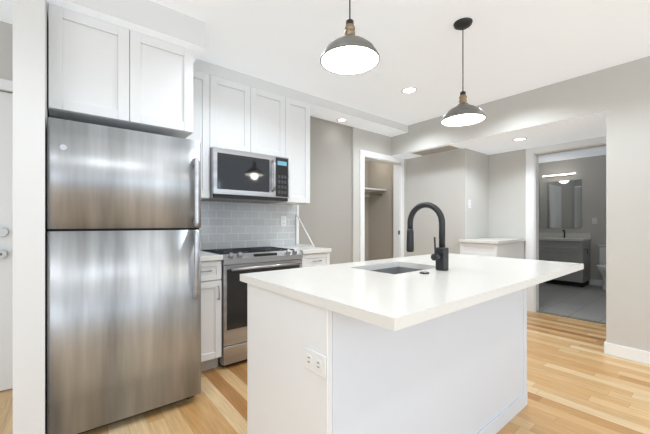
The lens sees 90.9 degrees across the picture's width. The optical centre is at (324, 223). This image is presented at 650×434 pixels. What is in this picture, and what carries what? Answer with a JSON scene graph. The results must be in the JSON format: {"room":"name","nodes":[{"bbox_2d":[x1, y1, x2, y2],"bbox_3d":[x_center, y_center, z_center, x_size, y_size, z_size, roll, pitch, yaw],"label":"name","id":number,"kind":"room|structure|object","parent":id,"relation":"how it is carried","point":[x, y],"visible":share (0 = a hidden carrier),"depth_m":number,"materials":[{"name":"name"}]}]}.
{"room":"kitchen","nodes":[
{"label":"kitchen","id":0,"kind":"room"},
{"bbox_2d":[13,0,48,433],"bbox_3d":[-1.744,-0.115,1.934,0.114,2.550,1.000,0,0,-39],"label":"wall","id":1,"kind":"structure","parent":0,"point":[30,72],"depth_m":1.55,"materials":[{"name":"paint"}]},
{"bbox_2d":[0,21,406,264],"bbox_3d":[-1.593,-0.115,3.175,6.720,2.550,0.800,0,0,-39],"label":"wall","id":2,"kind":"structure","parent":0,"point":[325,215],"depth_m":4.18,"materials":[{"name":"paint"}]},
{"bbox_2d":[0,91,12,390],"bbox_3d":[-2.517,0.118,1.964,0.890,2.067,0.109,0,0,-39],"label":"entry door","id":3,"kind":"structure","parent":2,"relation":"in","point":[6,240],"depth_m":2.22,"materials":[{"name":"paint"}]},
{"bbox_2d":[0,79,12,91],"bbox_3d":[-2.513,0.085,1.943,1.020,2.150,0.018,0,0,-39],"label":"trim","id":4,"kind":"structure","parent":2,"relation":"attached to","point":[6,85],"depth_m":2.20,"materials":[{"name":"paint"}]},
{"bbox_2d":[48,3,143,130],"bbox_3d":[-1.586,-0.922,2.191,0.444,0.575,0.792,0,0,-39],"label":"upper cabinet","id":5,"kind":"object","parent":2,"relation":"attached to","point":[102,72],"depth_m":1.89,"materials":[{"name":"white wood"}]},
{"bbox_2d":[140,34,195,138],"bbox_3d":[-1.336,-0.922,2.394,0.443,0.575,0.792,0,0,-39],"label":"upper cabinet","id":6,"kind":"object","parent":2,"relation":"attached to","point":[169,74],"depth_m":2.14,"materials":[{"name":"white wood"}]},
{"bbox_2d":[190,71,219,199],"bbox_3d":[-1.178,-0.756,2.821,0.336,1.068,0.327,0,0,-39],"label":"upper cabinet","id":7,"kind":"object","parent":2,"relation":"attached to","point":[207,86],"depth_m":2.74,"materials":[{"name":"white wood"}]},
{"bbox_2d":[220,78,259,153],"bbox_3d":[-0.924,-0.976,3.027,0.443,0.628,0.327,0,0,-39],"label":"upper cabinet","id":8,"kind":"object","parent":2,"relation":"attached to","point":[239,103],"depth_m":2.94,"materials":[{"name":"white wood"}]},
{"bbox_2d":[203,147,288,202],"bbox_3d":[-0.758,-0.442,3.077,0.756,0.431,0.438,0,0,-39],"label":"microwave","id":9,"kind":"object","parent":8,"relation":"attached to","point":[239,176],"visible":0.98,"depth_m":2.91,"materials":[{"name":"silver metal"}]},
{"bbox_2d":[199,201,296,249],"bbox_3d":[-0.871,0.011,3.278,1.392,0.467,0.008,0,0,-39],"label":"backsplash","id":10,"kind":"structure","parent":2,"relation":"attached to","point":[226,225],"depth_m":3.31,"materials":[{"name":"tile"}]},
{"bbox_2d":[281,216,285,226],"bbox_3d":[-0.466,-0.030,3.595,0.072,0.117,0.009,0,0,-39],"label":"outlet","id":11,"kind":"object","parent":10,"relation":"attached to","point":[283,221],"visible":1,"depth_m":3.59,"materials":[{"name":"white plastic"}]},
{"bbox_2d":[260,90,287,157],"bbox_3d":[-0.675,-0.976,3.228,0.442,0.628,0.327,0,0,-39],"label":"upper cabinet","id":12,"kind":"object","parent":2,"relation":"attached to","point":[273,107],"depth_m":3.17,"materials":[{"name":"white wood"}]},
{"bbox_2d":[269,98,309,204],"bbox_3d":[-0.406,-0.756,3.446,0.374,1.068,0.327,0,0,-39],"label":"upper cabinet","id":13,"kind":"object","parent":2,"relation":"attached to","point":[298,111],"depth_m":3.36,"materials":[{"name":"white wood"}]},
{"bbox_2d":[297,205,298,243],"bbox_3d":[-0.318,0.011,3.724,0.028,0.467,0.012,0,0,-39],"label":"trim","id":14,"kind":"structure","parent":2,"relation":"attached to","point":[297,224],"depth_m":3.72,"materials":[{"name":"paint"}]},
{"bbox_2d":[365,187,385,196],"bbox_3d":[0.494,-0.510,5.055,0.986,0.100,0.395,0,0,-39],"label":"closet shelf","id":15,"kind":"object","parent":2,"relation":"attached to","point":[368,191],"visible":0.35,"depth_m":5.16,"materials":[{"name":"paint"}]},
{"bbox_2d":[360,150,403,260],"bbox_3d":[0.806,0.077,4.669,0.950,2.165,0.138,0,0,-39],"label":"trim","id":16,"kind":"structure","parent":2,"relation":"attached to","point":[397,163],"depth_m":4.87,"materials":[{"name":"paint"}]},
{"bbox_2d":[193,59,407,136],"bbox_3d":[-0.100,-1.341,3.695,3.005,0.099,0.330,0,0,-39],"label":"ceiling soffit","id":17,"kind":"structure","parent":0,"point":[326,110],"depth_m":3.61,"materials":[{"name":"paint"}]},
{"bbox_2d":[337,118,346,121],"bbox_3d":[0.211,-1.287,3.967,0.136,0.007,0.136,0,0,-39],"label":"recessed light","id":18,"kind":"object","parent":17,"relation":"attached to","point":[342,120],"visible":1,"depth_m":3.97,"materials":[{"name":"paint"}]},
{"bbox_2d":[0,311,649,433],"bbox_3d":[0.178,1.185,1.624,7.520,0.050,6.700,0,0,-39],"label":"floor","id":19,"kind":"structure","parent":0,"point":[579,381],"depth_m":2.14,"materials":[{"name":"brown wood"}]},
{"bbox_2d":[47,115,200,433],"bbox_3d":[-1.364,0.302,2.173,0.765,1.715,0.945,0,0,-39],"label":"fridge","id":20,"kind":"object","parent":19,"relation":"on","point":[123,275],"visible":1,"depth_m":1.80,"materials":[{"name":"silver metal"}]},
{"bbox_2d":[201,251,222,370],"bbox_3d":[-1.104,0.703,2.677,0.274,0.915,0.630,0,0,-39],"label":"base cabinet","id":21,"kind":"object","parent":19,"relation":"on","point":[211,308],"visible":0.4,"depth_m":2.50,"materials":[{"name":"white wood"}]},
{"bbox_2d":[201,247,302,366],"bbox_3d":[-0.683,0.695,2.984,0.758,0.930,0.682,0,0,-39],"label":"range","id":22,"kind":"object","parent":19,"relation":"on","point":[236,262],"visible":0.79,"depth_m":2.62,"materials":[{"name":"silver metal"}]},
{"bbox_2d":[270,245,330,267],"bbox_3d":[-0.264,0.703,3.357,0.350,0.915,0.630,0,0,-39],"label":"base cabinet","id":23,"kind":"object","parent":19,"relation":"on","point":[316,256],"visible":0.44,"depth_m":3.15,"materials":[{"name":"white wood"}]},
{"bbox_2d":[296,214,314,246],"bbox_3d":[-0.226,0.062,3.568,0.014,0.364,0.349,0,0,-39],"label":"trim","id":24,"kind":"structure","parent":23,"relation":"on","point":[312,245],"depth_m":3.61,"materials":[{"name":"paint"}]},
{"bbox_2d":[240,277,527,433],"bbox_3d":[0.464,0.714,1.764,1.666,0.892,0.601,0,0,-39],"label":"kitchen island","id":25,"kind":"object","parent":19,"relation":"on","point":[403,345],"depth_m":1.31,"materials":[{"name":"white wood"}]},
{"bbox_2d":[304,346,325,378],"bbox_3d":[-0.035,0.458,1.062,0.009,0.072,0.117,0,0,-39],"label":"outlet","id":26,"kind":"object","parent":25,"relation":"attached to","point":[314,361],"visible":1,"depth_m":1.05,"materials":[{"name":"white plastic"}]},
{"bbox_2d":[240,253,583,332],"bbox_3d":[0.568,0.252,1.702,1.756,0.032,0.910,0,0,-39],"label":"island countertop","id":27,"kind":"structure","parent":25,"relation":"on","point":[393,302],"depth_m":1.26,"materials":[{"name":"white stone"}]},
{"bbox_2d":[376,265,423,272],"bbox_3d":[0.393,0.369,1.747,0.454,0.228,0.334,0,0,-39],"label":"sink","id":28,"kind":"object","parent":27,"relation":"in","point":[379,268],"depth_m":1.94,"materials":[{"name":"silver metal"}]},
{"bbox_2d":[406,202,448,270],"bbox_3d":[0.523,0.058,1.694,0.106,0.352,0.247,0,0,-39],"label":"faucet","id":29,"kind":"object","parent":27,"relation":"on","point":[440,255],"visible":1,"depth_m":1.63,"materials":[{"name":"black metal"}]},
{"bbox_2d":[459,238,524,258],"bbox_3d":[2.203,0.678,4.199,0.859,0.963,0.474,0,0,-39],"label":"base cabinet","id":30,"kind":"object","parent":19,"relation":"on","point":[505,247],"visible":0.33,"depth_m":3.99,"materials":[{"name":"white wood"}]},
{"bbox_2d":[0,0,649,124],"bbox_3d":[1.386,-1.440,3.374,9.600,0.100,5.500,0,0,-39],"label":"ceiling","id":31,"kind":"structure","parent":0,"point":[512,47],"depth_m":2.46,"materials":[{"name":"paint"}]},
{"bbox_2d":[47,0,204,62],"bbox_3d":[-1.427,-1.300,2.274,0.845,0.179,0.870,0,0,-39],"label":"bulkhead","id":32,"kind":"object","parent":31,"relation":"attached to","point":[155,20],"visible":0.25,"depth_m":1.99,"materials":[{"name":"paint"}]},
{"bbox_2d":[320,0,379,74],"bbox_3d":[0.120,-1.088,1.552,0.288,0.604,0.288,0,0,-39],"label":"pendant light","id":33,"kind":"object","parent":31,"relation":"hanging from","point":[349,53],"visible":1,"depth_m":1.59,"materials":[{"name":"grey metal"}]},
{"bbox_2d":[401,87,417,93],"bbox_3d":[0.875,-1.386,3.321,0.166,0.007,0.166,0,0,-39],"label":"recessed light","id":34,"kind":"object","parent":31,"relation":"in","point":[408,90],"visible":1,"depth_m":3.33,"materials":[{"name":"paint"}]},
{"bbox_2d":[441,17,485,126],"bbox_3d":[0.954,-1.052,2.214,0.288,0.676,0.288,0,0,-39],"label":"pendant light","id":35,"kind":"object","parent":31,"relation":"hanging from","point":[463,112],"visible":1,"depth_m":2.20,"materials":[{"name":"grey metal"}]},
{"bbox_2d":[407,148,488,256],"bbox_3d":[1.792,0.075,4.874,0.680,2.170,1.060,0,0,-39],"label":"wall","id":36,"kind":"structure","parent":0,"point":[449,184],"depth_m":4.52,"materials":[{"name":"paint"}]},
{"bbox_2d":[391,56,649,162],"bbox_3d":[3.914,-1.200,4.502,4.250,0.381,4.070,0,0,-39],"label":"ceiling","id":37,"kind":"structure","parent":0,"point":[572,109],"depth_m":3.40,"materials":[{"name":"paint"}]},
{"bbox_2d":[412,145,461,155],"bbox_3d":[1.514,-1.004,4.391,0.300,0.008,0.600,0,0,-39],"label":"ceiling vent","id":38,"kind":"object","parent":37,"relation":"in","point":[436,150],"visible":0.98,"depth_m":4.36,"materials":[{"name":"paint"}]},
{"bbox_2d":[512,137,526,140],"bbox_3d":[2.312,-1.006,3.803,0.156,0.007,0.156,0,0,-39],"label":"recessed light","id":39,"kind":"object","parent":37,"relation":"in","point":[520,139],"visible":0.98,"depth_m":3.80,"materials":[{"name":"paint"}]},
{"bbox_2d":[489,136,601,258],"bbox_3d":[3.406,0.075,3.517,0.120,2.170,3.180,0,0,-39],"label":"wall","id":40,"kind":"structure","parent":0,"point":[507,194],"depth_m":4.46,"materials":[{"name":"paint"}]},
{"bbox_2d":[526,136,605,324],"bbox_3d":[3.046,0.077,3.946,0.138,2.165,0.980,0,0,-39],"label":"trim","id":41,"kind":"structure","parent":40,"relation":"attached to","point":[532,204],"depth_m":4.22,"materials":[{"name":"paint"}]},
{"bbox_2d":[539,283,605,322],"bbox_3d":[4.391,1.185,4.843,3.080,0.050,4.000,0,0,-39],"label":"floor","id":42,"kind":"structure","parent":0,"point":[587,302],"depth_m":4.79,"materials":[{"name":"grey tile"}]},
{"bbox_2d":[539,230,590,286],"bbox_3d":[4.596,0.634,6.279,0.546,1.051,0.958,0,0,-39],"label":"bathroom vanity","id":43,"kind":"object","parent":42,"relation":"on","point":[567,247],"visible":0.62,"depth_m":6.04,"materials":[{"name":"grey wood"}]},
{"bbox_2d":[596,244,605,291],"bbox_3d":[5.032,0.770,5.606,0.712,0.780,0.440,0,0,-39],"label":"toilet","id":44,"kind":"object","parent":42,"relation":"on","point":[601,267],"visible":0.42,"depth_m":5.69,"materials":[{"name":"ceramic"}]},
{"bbox_2d":[539,155,605,279],"bbox_3d":[5.471,-0.065,5.717,0.100,2.450,4.000,0,0,-39],"label":"wall","id":45,"kind":"structure","parent":0,"point":[590,172],"depth_m":6.13,"materials":[{"name":"paint"}]},
{"bbox_2d":[542,172,575,177],"bbox_3d":[4.742,-0.995,6.491,0.056,0.050,0.560,0,0,-39],"label":"vanity light","id":46,"kind":"object","parent":45,"relation":"attached to","point":[561,174],"visible":0.96,"depth_m":6.47,"materials":[{"name":"silver metal"}]},
{"bbox_2d":[540,179,580,227],"bbox_3d":[4.766,-0.395,6.497,0.010,0.950,0.700,0,0,-39],"label":"bathroom mirror","id":47,"kind":"object","parent":45,"relation":"attached to","point":[560,204],"visible":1,"depth_m":6.48,"materials":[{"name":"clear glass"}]},
{"bbox_2d":[592,218,596,223],"bbox_3d":[5.113,-0.060,6.071,0.009,0.117,0.072,0,0,-39],"label":"outlet","id":48,"kind":"object","parent":45,"relation":"attached to","point":[594,220],"visible":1,"depth_m":6.07,"materials":[{"name":"white plastic"}]},
{"bbox_2d":[589,279,602,285],"bbox_3d":[5.248,1.107,5.903,0.014,0.105,2.370,0,0,-39],"label":"baseboard","id":49,"kind":"structure","parent":45,"relation":"attached to","point":[596,282],"depth_m":6.03,"materials":[{"name":"paint"}]},
{"bbox_2d":[606,102,649,351],"bbox_3d":[3.074,0.075,2.258,0.120,2.170,1.640,0,0,-39],"label":"wall","id":50,"kind":"structure","parent":0,"point":[627,226],"depth_m":2.74,"materials":[{"name":"paint"}]},
{"bbox_2d":[604,341,649,364],"bbox_3d":[3.064,1.107,2.259,0.134,0.105,1.654,0,0,-39],"label":"baseboard","id":51,"kind":"structure","parent":50,"relation":"attached to","point":[629,353],"depth_m":2.74,"materials":[{"name":"paint"}]}
]}

